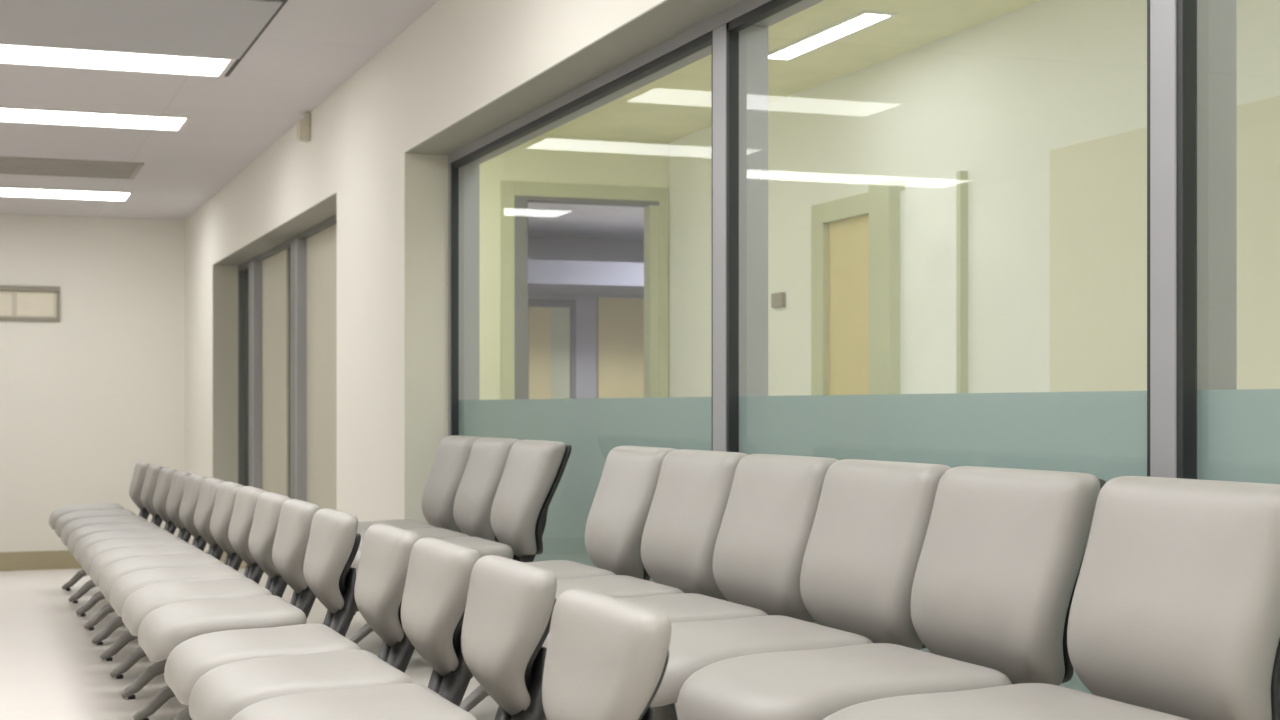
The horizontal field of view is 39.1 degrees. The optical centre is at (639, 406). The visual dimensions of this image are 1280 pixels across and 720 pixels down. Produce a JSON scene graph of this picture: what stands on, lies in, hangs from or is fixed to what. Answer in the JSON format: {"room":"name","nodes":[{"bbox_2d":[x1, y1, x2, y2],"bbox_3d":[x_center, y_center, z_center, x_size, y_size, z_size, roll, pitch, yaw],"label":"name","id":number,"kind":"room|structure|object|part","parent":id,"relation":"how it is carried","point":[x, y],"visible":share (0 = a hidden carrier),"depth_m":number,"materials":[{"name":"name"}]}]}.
{"room":"hospital interior","nodes":[
{"label":"hospital interior","id":0,"kind":"room"},
{"bbox_2d":[0,214,184,551],"bbox_3d":[-7.323,-0.120,17.884,6.140,3.640,0.150,0,0,-20],"label":"wall","id":1,"kind":"structure","parent":0,"point":[94,393],"depth_m":18.43,"materials":[{"name":"paint"}]},
{"bbox_2d":[0,285,59,320],"bbox_3d":[-6.460,-1.045,18.101,1.210,0.350,0.045,0,0,-20],"label":"notice board","id":2,"kind":"object","parent":1,"relation":"attached to","point":[17,303],"visible":1,"depth_m":18.21,"materials":[{"name":"beige plastic"}]},
{"bbox_2d":[0,550,82,570],"bbox_3d":[-7.406,1.580,17.762,5.700,0.240,0.020,0,0,-20],"label":"baseboard","id":3,"kind":"structure","parent":1,"relation":"attached to","point":[27,560],"depth_m":18.24,"materials":[{"name":"beige wood"}]},
{"bbox_2d":[0,568,678,719],"bbox_3d":[-3.586,1.308,7.863,6.160,0.715,21.640,0,0,-20],"label":"floor","id":4,"kind":"structure","parent":0,"point":[51,668],"depth_m":6.85,"materials":[{"name":"tile"}]},
{"bbox_2d":[49,462,149,590],"bbox_3d":[-2.878,0.640,9.705,0.569,0.682,0.456,0,0,-20],"label":"chair","id":5,"kind":"object","parent":4,"relation":"on","point":[140,469],"visible":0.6,"depth_m":9.62,"materials":[{"name":"grey plastic"}]},
{"bbox_3d":[-2.977,0.902,9.669,0.238,0.149,0.060,0,0,-20],"label":"leg","id":6,"kind":"part","parent":5,"relation":"part of","materials":[{"name":"grey metal"}]},
{"bbox_3d":[-2.968,0.588,9.672,0.380,0.126,0.459,0,0,-20],"label":"seat","id":7,"kind":"part","parent":5,"relation":"part of","materials":[{"name":"grey leather"}]},
{"bbox_3d":[-2.706,0.439,9.769,0.114,0.280,0.390,0,0,-20],"label":"backrest","id":8,"kind":"part","parent":5,"relation":"part of","materials":[{"name":"grey plastic"}]},
{"bbox_2d":[55,464,163,602],"bbox_3d":[-2.634,0.635,9.049,0.569,0.682,0.456,0,0,-20],"label":"chair","id":9,"kind":"object","parent":4,"relation":"on","point":[152,473],"visible":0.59,"depth_m":8.97,"materials":[{"name":"grey plastic"}]},
{"bbox_3d":[-2.733,0.896,9.013,0.238,0.149,0.060,0,0,-20],"label":"leg","id":10,"kind":"part","parent":9,"relation":"part of","materials":[{"name":"grey metal"}]},
{"bbox_3d":[-2.724,0.583,9.016,0.380,0.126,0.459,0,0,-20],"label":"seat","id":11,"kind":"part","parent":9,"relation":"part of","materials":[{"name":"grey leather"}]},
{"bbox_3d":[-2.462,0.434,9.113,0.114,0.280,0.390,0,0,-20],"label":"backrest","id":12,"kind":"part","parent":9,"relation":"part of","materials":[{"name":"grey plastic"}]},
{"bbox_2d":[61,467,176,615],"bbox_3d":[-2.408,0.630,8.440,0.569,0.682,0.456,0,0,-20],"label":"chair","id":13,"kind":"object","parent":4,"relation":"on","point":[165,476],"visible":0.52,"depth_m":8.36,"materials":[{"name":"grey plastic"}]},
{"bbox_3d":[-2.506,0.891,8.403,0.238,0.149,0.060,0,0,-20],"label":"leg","id":14,"kind":"part","parent":13,"relation":"part of","materials":[{"name":"grey metal"}]},
{"bbox_3d":[-2.497,0.578,8.407,0.380,0.126,0.459,0,0,-20],"label":"seat","id":15,"kind":"part","parent":13,"relation":"part of","materials":[{"name":"grey plastic"}]},
{"bbox_3d":[-2.236,0.429,8.504,0.114,0.280,0.390,0,0,-20],"label":"backrest","id":16,"kind":"part","parent":13,"relation":"part of","materials":[{"name":"grey leather"}]},
{"bbox_2d":[67,470,191,629],"bbox_3d":[-2.199,0.625,7.878,0.569,0.682,0.456,0,0,-20],"label":"chair","id":17,"kind":"object","parent":4,"relation":"on","point":[179,478],"visible":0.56,"depth_m":7.80,"materials":[{"name":"grey leather"}]},
{"bbox_3d":[-2.297,0.887,7.841,0.238,0.149,0.060,0,0,-20],"label":"leg","id":18,"kind":"part","parent":17,"relation":"part of","materials":[{"name":"grey metal"}]},
{"bbox_3d":[-2.288,0.573,7.845,0.380,0.126,0.459,0,0,-20],"label":"seat","id":19,"kind":"part","parent":17,"relation":"part of","materials":[{"name":"grey plastic"}]},
{"bbox_3d":[-2.026,0.424,7.942,0.114,0.280,0.390,0,0,-20],"label":"backrest","id":20,"kind":"part","parent":17,"relation":"part of","materials":[{"name":"grey leather"}]},
{"bbox_2d":[74,474,207,644],"bbox_3d":[-2.007,0.621,7.362,0.569,0.682,0.456,0,0,-20],"label":"chair","id":21,"kind":"object","parent":4,"relation":"on","point":[193,482],"visible":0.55,"depth_m":7.29,"materials":[{"name":"grey leather"}]},
{"bbox_3d":[-2.105,0.883,7.326,0.238,0.149,0.060,0,0,-20],"label":"leg","id":22,"kind":"part","parent":21,"relation":"part of","materials":[{"name":"grey metal"}]},
{"bbox_3d":[-2.096,0.569,7.329,0.380,0.126,0.459,0,0,-20],"label":"seat","id":23,"kind":"part","parent":21,"relation":"part of","materials":[{"name":"grey plastic"}]},
{"bbox_3d":[-1.835,0.420,7.426,0.114,0.280,0.390,0,0,-20],"label":"backrest","id":24,"kind":"part","parent":21,"relation":"part of","materials":[{"name":"grey leather"}]},
{"bbox_2d":[81,477,224,660],"bbox_3d":[-1.826,0.617,6.875,0.569,0.682,0.456,0,0,-20],"label":"chair","id":25,"kind":"object","parent":4,"relation":"on","point":[209,486],"visible":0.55,"depth_m":6.80,"materials":[{"name":"grey leather"}]},
{"bbox_3d":[-1.924,0.879,6.838,0.238,0.149,0.060,0,0,-20],"label":"leg","id":26,"kind":"part","parent":25,"relation":"part of","materials":[{"name":"grey metal"}]},
{"bbox_3d":[-1.915,0.565,6.842,0.380,0.126,0.459,0,0,-20],"label":"seat","id":27,"kind":"part","parent":25,"relation":"part of","materials":[{"name":"grey plastic"}]},
{"bbox_3d":[-1.654,0.416,6.939,0.114,0.280,0.390,0,0,-20],"label":"backrest","id":28,"kind":"part","parent":25,"relation":"part of","materials":[{"name":"grey leather"}]},
{"bbox_2d":[90,481,242,678],"bbox_3d":[-1.651,0.614,6.406,0.569,0.682,0.456,0,0,-20],"label":"chair","id":29,"kind":"object","parent":4,"relation":"on","point":[226,493],"visible":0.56,"depth_m":6.33,"materials":[{"name":"grey leather"}]},
{"bbox_3d":[-1.750,0.875,6.370,0.238,0.149,0.060,0,0,-20],"label":"leg","id":30,"kind":"part","parent":29,"relation":"part of","materials":[{"name":"grey metal"}]},
{"bbox_3d":[-1.741,0.561,6.373,0.380,0.126,0.459,0,0,-20],"label":"seat","id":31,"kind":"part","parent":29,"relation":"part of","materials":[{"name":"grey plastic"}]},
{"bbox_3d":[-1.479,0.412,6.470,0.114,0.280,0.390,0,0,-20],"label":"backrest","id":32,"kind":"part","parent":29,"relation":"part of","materials":[{"name":"grey plastic"}]},
{"bbox_2d":[99,486,265,698],"bbox_3d":[-1.477,0.610,5.938,0.569,0.682,0.456,0,0,-20],"label":"chair","id":33,"kind":"object","parent":4,"relation":"on","point":[246,498],"visible":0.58,"depth_m":5.87,"materials":[{"name":"grey leather"}]},
{"bbox_3d":[-1.575,0.871,5.901,0.238,0.149,0.060,0,0,-20],"label":"leg","id":34,"kind":"part","parent":33,"relation":"part of","materials":[{"name":"grey metal"}]},
{"bbox_3d":[-1.566,0.557,5.904,0.380,0.126,0.459,0,0,-20],"label":"seat","id":35,"kind":"part","parent":33,"relation":"part of","materials":[{"name":"grey leather"}]},
{"bbox_3d":[-1.305,0.408,6.002,0.114,0.280,0.390,0,0,-20],"label":"backrest","id":36,"kind":"part","parent":33,"relation":"part of","materials":[{"name":"grey plastic"}]},
{"bbox_2d":[109,492,290,719],"bbox_3d":[-1.313,0.609,5.497,0.569,0.682,0.456,0,0,-20],"label":"chair","id":37,"kind":"object","parent":4,"relation":"on","point":[269,504],"visible":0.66,"depth_m":5.43,"materials":[{"name":"grey leather"}]},
{"bbox_3d":[-1.412,0.870,5.460,0.238,0.149,0.060,0,0,-20],"label":"leg","id":38,"kind":"part","parent":37,"relation":"part of","materials":[{"name":"grey metal"}]},
{"bbox_3d":[-1.403,0.557,5.464,0.380,0.126,0.459,0,0,-20],"label":"seat","id":39,"kind":"part","parent":37,"relation":"part of","materials":[{"name":"grey plastic"}]},
{"bbox_3d":[-1.141,0.408,5.561,0.114,0.280,0.390,0,0,-20],"label":"backrest","id":40,"kind":"part","parent":37,"relation":"part of","materials":[{"name":"grey plastic"}]},
{"bbox_2d":[122,499,319,719],"bbox_3d":[-1.149,0.609,5.056,0.569,0.682,0.456,0,0,-20],"label":"chair","id":41,"kind":"object","parent":4,"relation":"on","point":[291,539],"visible":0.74,"depth_m":4.99,"materials":[{"name":"grey leather"}]},
{"bbox_3d":[-1.248,0.870,5.020,0.238,0.149,0.060,0,0,-20],"label":"leg","id":42,"kind":"part","parent":41,"relation":"part of","materials":[{"name":"grey metal"}]},
{"bbox_3d":[-1.239,0.557,5.023,0.380,0.126,0.459,0,0,-20],"label":"seat","id":43,"kind":"part","parent":41,"relation":"part of","materials":[{"name":"grey leather"}]},
{"bbox_3d":[-0.977,0.408,5.120,0.114,0.280,0.390,0,0,-20],"label":"backrest","id":44,"kind":"part","parent":41,"relation":"part of","materials":[{"name":"grey plastic"}]},
{"bbox_2d":[138,508,360,661],"bbox_3d":[-0.968,0.609,4.569,0.569,0.682,0.456,0,0,-20],"label":"chair","id":45,"kind":"object","parent":4,"relation":"on","point":[334,540],"visible":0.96,"depth_m":4.48,"materials":[{"name":"grey leather"}]},
{"bbox_3d":[-1.057,0.557,4.536,0.380,0.126,0.459,0,0,-20],"label":"seat","id":46,"kind":"part","parent":45,"relation":"part of","materials":[{"name":"grey leather"}]},
{"bbox_3d":[-0.796,0.408,4.633,0.114,0.280,0.390,0,0,-20],"label":"backrest","id":47,"kind":"part","parent":45,"relation":"part of","materials":[{"name":"grey plastic"}]},
{"bbox_2d":[164,523,420,704],"bbox_3d":[-0.735,0.609,3.941,0.569,0.682,0.456,0,0,-20],"label":"chair","id":48,"kind":"object","parent":4,"relation":"on","point":[386,549],"visible":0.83,"depth_m":3.87,"materials":[{"name":"grey leather"}]},
{"bbox_3d":[-0.824,0.557,3.908,0.380,0.126,0.459,0,0,-20],"label":"seat","id":49,"kind":"part","parent":48,"relation":"part of","materials":[{"name":"grey leather"}]},
{"bbox_3d":[-0.562,0.408,4.005,0.114,0.280,0.390,0,0,-20],"label":"backrest","id":50,"kind":"part","parent":48,"relation":"part of","materials":[{"name":"grey leather"}]},
{"bbox_2d":[188,537,479,719],"bbox_3d":[-0.571,0.609,3.501,0.569,0.682,0.456,0,0,-20],"label":"chair","id":51,"kind":"object","parent":4,"relation":"on","point":[435,593],"visible":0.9,"depth_m":3.44,"materials":[{"name":"grey leather"}]},
{"bbox_3d":[-0.660,0.557,3.467,0.380,0.126,0.459,0,0,-20],"label":"seat","id":52,"kind":"part","parent":51,"relation":"part of","materials":[{"name":"grey plastic"}]},
{"bbox_3d":[-0.399,0.408,3.565,0.114,0.280,0.390,0,0,-20],"label":"backrest","id":53,"kind":"part","parent":51,"relation":"part of","materials":[{"name":"grey leather"}]},
{"bbox_2d":[231,555,556,719],"bbox_3d":[-0.404,0.609,3.051,0.569,0.682,0.456,0,0,-20],"label":"chair","id":54,"kind":"object","parent":4,"relation":"on","point":[510,603],"visible":0.98,"depth_m":3.03,"materials":[{"name":"grey leather"}]},
{"bbox_3d":[-0.493,0.557,3.018,0.380,0.126,0.459,0,0,-20],"label":"seat","id":55,"kind":"part","parent":54,"relation":"part of","materials":[{"name":"grey plastic"}]},
{"bbox_3d":[-0.231,0.408,3.115,0.114,0.280,0.390,0,0,-20],"label":"backrest","id":56,"kind":"part","parent":54,"relation":"part of","materials":[{"name":"grey leather"}]},
{"bbox_2d":[322,435,480,623],"bbox_3d":[-1.056,0.538,7.662,0.761,0.825,0.517,0,0,-20],"label":"chair","id":57,"kind":"object","parent":4,"relation":"on","point":[453,452],"visible":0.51,"depth_m":7.62,"materials":[{"name":"grey leather"}]},
{"bbox_3d":[-1.163,0.562,7.623,0.535,0.144,0.520,0,0,-20],"label":"seat","id":58,"kind":"part","parent":57,"relation":"part of","materials":[{"name":"grey plastic"}]},
{"bbox_3d":[-0.813,0.343,7.753,0.194,0.436,0.482,0,0,-20],"label":"backrest","id":59,"kind":"part","parent":57,"relation":"part of","materials":[{"name":"grey plastic"}]},
{"bbox_2d":[349,437,519,643],"bbox_3d":[-0.864,0.538,7.147,0.761,0.825,0.517,0,0,-20],"label":"chair","id":60,"kind":"object","parent":4,"relation":"on","point":[478,486],"visible":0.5,"depth_m":7.10,"materials":[{"name":"grey plastic"}]},
{"bbox_3d":[-1.038,0.871,7.082,0.278,0.149,0.060,0,0,-20],"label":"leg","id":61,"kind":"part","parent":60,"relation":"part of","materials":[{"name":"grey metal"}]},
{"bbox_3d":[-0.971,0.562,7.107,0.535,0.144,0.520,0,0,-20],"label":"seat","id":62,"kind":"part","parent":60,"relation":"part of","materials":[{"name":"grey plastic"}]},
{"bbox_3d":[-0.621,0.343,7.237,0.194,0.436,0.482,0,0,-20],"label":"backrest","id":63,"kind":"part","parent":60,"relation":"part of","materials":[{"name":"grey leather"}]},
{"bbox_2d":[351,440,571,575],"bbox_3d":[-0.669,0.538,6.622,0.761,0.825,0.517,0,0,-20],"label":"chair","id":64,"kind":"object","parent":4,"relation":"on","point":[533,471],"visible":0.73,"depth_m":6.55,"materials":[{"name":"grey leather"}]},
{"bbox_3d":[-0.776,0.562,6.582,0.535,0.144,0.520,0,0,-20],"label":"seat","id":65,"kind":"part","parent":64,"relation":"part of","materials":[{"name":"grey plastic"}]},
{"bbox_3d":[-0.426,0.343,6.712,0.194,0.436,0.482,0,0,-20],"label":"backrest","id":66,"kind":"part","parent":64,"relation":"part of","materials":[{"name":"grey leather"}]},
{"bbox_2d":[459,446,676,711],"bbox_3d":[-0.279,0.538,5.572,0.761,0.825,0.517,0,0,-20],"label":"chair","id":67,"kind":"object","parent":4,"relation":"on","point":[621,504],"visible":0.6,"depth_m":5.54,"materials":[{"name":"grey leather"}]},
{"bbox_3d":[-0.453,0.871,5.508,0.278,0.149,0.060,0,0,-20],"label":"leg","id":68,"kind":"part","parent":67,"relation":"part of","materials":[{"name":"grey metal"}]},
{"bbox_3d":[-0.385,0.562,5.533,0.535,0.144,0.520,0,0,-20],"label":"seat","id":69,"kind":"part","parent":67,"relation":"part of","materials":[{"name":"grey plastic"}]},
{"bbox_3d":[-0.036,0.343,5.663,0.194,0.436,0.482,0,0,-20],"label":"backrest","id":70,"kind":"part","parent":67,"relation":"part of","materials":[{"name":"grey plastic"}]},
{"bbox_2d":[542,589,671,719],"bbox_3d":[-0.226,0.609,2.445,0.569,0.682,0.456,0,0,-20],"label":"chair","id":71,"kind":"object","parent":4,"relation":"on","point":[607,657],"visible":1,"depth_m":2.43,"materials":[{"name":"grey leather"}]},
{"bbox_2d":[544,449,747,719],"bbox_3d":[-0.093,0.538,5.054,0.747,0.825,0.517,0,0,-20],"label":"chair","id":72,"kind":"object","parent":4,"relation":"on","point":[689,503],"visible":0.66,"depth_m":5.04,"materials":[{"name":"grey leather"}]},
{"bbox_3d":[-0.194,0.562,5.017,0.535,0.144,0.520,0,0,-20],"label":"seat","id":73,"kind":"part","parent":72,"relation":"part of","materials":[{"name":"grey leather"}]},
{"bbox_3d":[0.154,0.344,5.147,0.172,0.437,0.514,0,0,-20],"label":"backrest","id":74,"kind":"part","parent":72,"relation":"part of","materials":[{"name":"grey plastic"}]},
{"bbox_2d":[542,454,838,719],"bbox_3d":[0.098,0.538,4.539,0.747,0.825,0.517,0,0,-20],"label":"chair","id":75,"kind":"object","parent":4,"relation":"on","point":[765,529],"visible":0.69,"depth_m":4.53,"materials":[{"name":"grey leather"}]},
{"bbox_3d":[-0.002,0.562,4.502,0.535,0.144,0.520,0,0,-20],"label":"seat","id":76,"kind":"part","parent":75,"relation":"part of","materials":[{"name":"grey plastic"}]},
{"bbox_3d":[0.346,0.344,4.631,0.172,0.437,0.514,0,0,-20],"label":"backrest","id":77,"kind":"part","parent":75,"relation":"part of","materials":[{"name":"grey plastic"}]},
{"bbox_2d":[650,459,950,706],"bbox_3d":[0.287,0.538,4.033,0.747,0.825,0.517,0,0,-20],"label":"chair","id":78,"kind":"object","parent":4,"relation":"on","point":[864,546],"visible":0.73,"depth_m":3.99,"materials":[{"name":"grey leather"}]},
{"bbox_3d":[0.186,0.562,3.996,0.535,0.144,0.520,0,0,-20],"label":"seat","id":79,"kind":"part","parent":78,"relation":"part of","materials":[{"name":"grey leather"}]},
{"bbox_3d":[0.534,0.344,4.125,0.172,0.437,0.514,0,0,-20],"label":"backrest","id":80,"kind":"part","parent":78,"relation":"part of","materials":[{"name":"grey plastic"}]},
{"bbox_2d":[677,466,1105,719],"bbox_3d":[0.475,0.538,3.527,0.747,0.825,0.517,0,0,-20],"label":"chair","id":81,"kind":"object","parent":4,"relation":"on","point":[1001,557],"visible":0.97,"depth_m":3.46,"materials":[{"name":"grey leather"}]},
{"bbox_3d":[0.375,0.562,3.490,0.535,0.144,0.520,0,0,-20],"label":"seat","id":82,"kind":"part","parent":81,"relation":"part of","materials":[{"name":"grey leather"}]},
{"bbox_3d":[0.722,0.344,3.619,0.172,0.437,0.514,0,0,-20],"label":"backrest","id":83,"kind":"part","parent":81,"relation":"part of","materials":[{"name":"grey leather"}]},
{"bbox_2d":[823,476,1279,719],"bbox_3d":[0.677,0.538,2.983,0.747,0.825,0.517,0,0,-20],"label":"chair","id":84,"kind":"object","parent":4,"relation":"on","point":[1174,614],"visible":1,"depth_m":3.00,"materials":[{"name":"grey leather"}]},
{"bbox_3d":[0.577,0.562,2.946,0.535,0.144,0.520,0,0,-20],"label":"seat","id":85,"kind":"part","parent":84,"relation":"part of","materials":[{"name":"grey leather"}]},
{"bbox_3d":[0.925,0.344,3.075,0.172,0.437,0.514,0,0,-20],"label":"backrest","id":86,"kind":"part","parent":84,"relation":"part of","materials":[{"name":"grey leather"}]},
{"bbox_2d":[185,0,676,706],"bbox_3d":[-0.842,-0.120,8.777,0.340,3.640,21.440,0,0,-20],"label":"wall","id":87,"kind":"structure","parent":0,"point":[458,57],"depth_m":9.95,"materials":[{"name":"paint"}]},
{"bbox_2d":[205,552,246,568],"bbox_3d":[-2.992,1.256,14.048,0.015,0.844,10.020,0,0,-20],"label":"baseboard","id":88,"kind":"structure","parent":87,"relation":"attached to","point":[243,564],"depth_m":15.66,"materials":[{"name":"beige"}]},
{"bbox_2d":[238,214,336,509],"bbox_3d":[-2.650,-0.181,13.903,0.135,2.262,5.990,0,0,-20],"label":"window","id":89,"kind":"structure","parent":87,"relation":"in","point":[287,293],"depth_m":14.34,"materials":[{"name":"beige glass"}]},
{"bbox_3d":[-3.505,-0.181,16.274,0.005,2.162,0.850,0,0,-20],"label":"dark pane","id":90,"kind":"part","parent":89,"relation":"part of","materials":[{"name":"clear glass"}]},
{"bbox_3d":[-3.035,-0.181,14.982,0.015,2.162,1.300,0,0,-20],"label":"blind panel","id":91,"kind":"part","parent":89,"relation":"part of","materials":[{"name":"beige fabric"}]},
{"bbox_3d":[-2.695,-0.181,14.095,0.005,2.162,0.600,0,0,-20],"label":"dark pane","id":92,"kind":"part","parent":89,"relation":"part of","materials":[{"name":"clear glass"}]},
{"bbox_3d":[-2.052,-0.181,12.339,0.015,2.162,2.540,0,0,-20],"label":"blind panel","id":93,"kind":"part","parent":89,"relation":"part of","materials":[{"name":"beige fabric"}]},
{"bbox_2d":[297,112,310,141],"bbox_3d":[-2.215,-1.843,11.873,0.075,0.185,0.150,0,0,-20],"label":"detector","id":94,"kind":"object","parent":87,"relation":"attached to","point":[303,125],"visible":1,"depth_m":11.83,"materials":[{"name":"beige plastic"}]},
{"bbox_3d":[-2.189,-1.893,11.882,0.020,0.085,0.150,0,0,-20],"label":"mounting plate","id":95,"kind":"part","parent":94,"relation":"part of","materials":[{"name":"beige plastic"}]},
{"bbox_2d":[213,153,447,523],"bbox_3d":[-2.468,-0.178,12.992,0.229,2.256,7.826,0,0,-20],"label":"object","id":96,"kind":"object","parent":87,"relation":"attached to","point":[426,176],"visible":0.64,"depth_m":9.34,"materials":[{"name":"paint"}]},
{"bbox_2d":[213,0,742,265],"bbox_3d":[-1.034,-1.309,9.137,0.229,0.006,16.050,0,0,-20],"label":"window soffit","id":97,"kind":"structure","parent":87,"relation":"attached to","point":[667,19],"depth_m":7.30,"materials":[{"name":"paint"}]},
{"bbox_2d":[448,0,1279,694],"bbox_3d":[0.509,-0.216,5.540,0.156,2.192,8.230,0,0,-20],"label":"window","id":98,"kind":"structure","parent":87,"relation":"in","point":[1192,420],"depth_m":5.01,"materials":[{"name":"metal"}]},
{"bbox_3d":[0.509,-0.216,5.540,0.156,2.192,8.230,0,0,-20],"label":"frame","id":99,"kind":"part","parent":98,"relation":"part of","materials":[{"name":"metal"}]},
{"bbox_2d":[0,0,1042,220],"bbox_3d":[-2.419,-1.990,8.297,8.650,0.100,21.640,0,0,-20],"label":"ceiling","id":100,"kind":"structure","parent":0,"point":[310,48],"depth_m":11.19,"materials":[{"name":"white paint"}]},
{"bbox_2d":[0,186,132,200],"bbox_3d":[-5.748,-1.936,16.187,2.254,0.016,0.694,0,0,-20],"label":"recessed light","id":101,"kind":"object","parent":100,"relation":"in","point":[4,191],"visible":1,"depth_m":16.36,"materials":[{"name":"white plastic"}]},
{"bbox_2d":[0,156,143,178],"bbox_3d":[-5.286,-1.933,14.358,2.500,0.014,1.000,0,0,-20],"label":"ceiling vent","id":102,"kind":"object","parent":100,"relation":"in","point":[8,165],"visible":1,"depth_m":14.57,"materials":[{"name":"white metal"}]},
{"bbox_2d":[0,106,189,130],"bbox_3d":[-4.165,-1.936,11.931,2.254,0.016,0.614,0,0,-20],"label":"recessed light","id":103,"kind":"object","parent":100,"relation":"in","point":[9,114],"visible":1,"depth_m":12.07,"materials":[{"name":"white plastic"}]},
{"bbox_2d":[0,43,234,76],"bbox_3d":[-3.404,-1.936,9.883,2.254,0.016,0.584,0,0,-20],"label":"recessed light","id":104,"kind":"object","parent":100,"relation":"in","point":[16,54],"visible":1,"depth_m":10.08,"materials":[{"name":"white plastic"}]},
{"bbox_2d":[0,0,281,58],"bbox_3d":[-3.277,-1.934,8.810,2.800,0.012,1.480,0,0,-20],"label":"ceiling panel","id":105,"kind":"object","parent":100,"relation":"attached to","point":[202,28],"visible":1,"depth_m":9.09,"materials":[{"name":"paint"}]},
{"bbox_2d":[224,0,287,76],"bbox_3d":[-4.398,-1.938,8.703,5.022,0.004,2.120,0,0,-20],"label":"trim","id":106,"kind":"structure","parent":100,"relation":"attached to","point":[237,61],"depth_m":9.47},
{"bbox_2d":[768,10,896,60],"bbox_3d":[0.964,-1.936,9.427,0.184,0.016,1.244,0,0,-20],"label":"recessed light","id":107,"kind":"object","parent":100,"relation":"in","point":[862,20],"visible":0.83,"depth_m":9.35,"materials":[{"name":"glowing white light diffuser panel"}]},
{"bbox_2d":[479,135,668,399],"bbox_3d":[-0.915,-0.495,12.847,2.360,2.890,0.120,0,0,-20],"label":"wall","id":108,"kind":"structure","parent":0,"point":[543,158],"depth_m":12.84,"materials":[{"name":"paint"}]},
{"bbox_2d":[500,181,667,399],"bbox_3d":[-0.410,-0.325,13.024,1.270,2.550,0.140,0,0,-20],"label":"door frame","id":109,"kind":"structure","parent":108,"relation":"in","point":[515,196],"depth_m":12.90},
{"bbox_2d":[528,236,643,398],"bbox_3d":[-1.038,-0.350,16.418,3.700,2.600,0.100,0,0,-20],"label":"wall","id":110,"kind":"structure","parent":0,"point":[539,248],"depth_m":16.56,"materials":[{"name":"paint"}]},
{"bbox_2d":[528,299,575,398],"bbox_3d":[-0.835,-0.015,16.419,0.520,1.930,0.040,0,0,-20],"label":"door","id":111,"kind":"structure","parent":110,"relation":"in","point":[551,322],"depth_m":16.42,"materials":[{"name":"beige wood"}]},
{"bbox_2d":[597,297,643,397],"bbox_3d":[-0.116,-0.030,16.692,0.580,1.960,0.030,0,0,-20],"label":"door","id":112,"kind":"structure","parent":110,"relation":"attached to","point":[620,321],"depth_m":16.65,"materials":[{"name":"beige wood"}]},
{"bbox_2d":[528,202,643,239],"bbox_3d":[-0.466,-1.600,14.881,3.700,0.100,3.380,0,0,-20],"label":"ceiling","id":113,"kind":"structure","parent":0,"point":[544,219],"depth_m":15.06,"materials":[{"name":"grey paint"}]},
{"bbox_2d":[669,0,1279,396],"bbox_3d":[2.391,-0.495,7.557,0.150,2.890,12.100,0,0,-20],"label":"wall","id":114,"kind":"structure","parent":0,"point":[991,100],"depth_m":9.19,"materials":[{"name":"white paint"}]},
{"bbox_2d":[771,292,785,307],"bbox_3d":[0.874,-0.675,11.378,0.030,0.090,0.160,0,0,-20],"label":"wall plate","id":115,"kind":"object","parent":114,"relation":"attached to","point":[777,299],"visible":1,"depth_m":11.34,"materials":[{"name":"beige plastic"}]},
{"bbox_2d":[811,180,904,394],"bbox_3d":[1.220,-0.145,10.346,0.100,2.190,1.053,0,0,-20],"label":"door","id":116,"kind":"structure","parent":114,"relation":"in","point":[855,240],"depth_m":10.37,"materials":[{"name":"beige wood"}]},
{"bbox_3d":[1.197,-0.130,10.466,0.060,2.160,0.811,0,0,-20],"label":"frame","id":117,"kind":"part","parent":116,"relation":"part of","materials":[{"name":"beige wood"}]},
{"bbox_3d":[1.362,-0.145,9.966,0.100,2.190,0.242,0,0,-20],"label":"post","id":118,"kind":"part","parent":116,"relation":"part of","materials":[{"name":"beige wood"}]},
{"bbox_2d":[900,171,967,393],"bbox_3d":[1.546,-0.130,9.550,0.045,2.160,0.665,0,0,-20],"label":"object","id":119,"kind":"structure","parent":114,"relation":"in","point":[933,217],"depth_m":9.51,"materials":[{"name":"white paint"}]},
{"bbox_2d":[1050,96,1279,391],"bbox_3d":[3.040,-0.130,5.553,0.030,2.160,6.290,0,0,-20],"label":"wall panel","id":120,"kind":"object","parent":114,"relation":"attached to","point":[1098,187],"visible":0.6,"depth_m":7.93,"materials":[{"name":"beige paint"}]},
{"bbox_3d":[-0.428,-0.350,14.778,3.700,2.600,3.400,0,0,-20],"label":"wall","id":121,"kind":"structure","parent":0,"visible":0},
{"bbox_2d":[528,259,643,295],"bbox_3d":[-0.794,-1.130,15.762,3.500,0.200,1.300,0,0,-20],"label":"trim","id":122,"kind":"structure","parent":121,"relation":"attached to","point":[544,276],"depth_m":15.27,"materials":[{"name":"white paint"}]}
]}

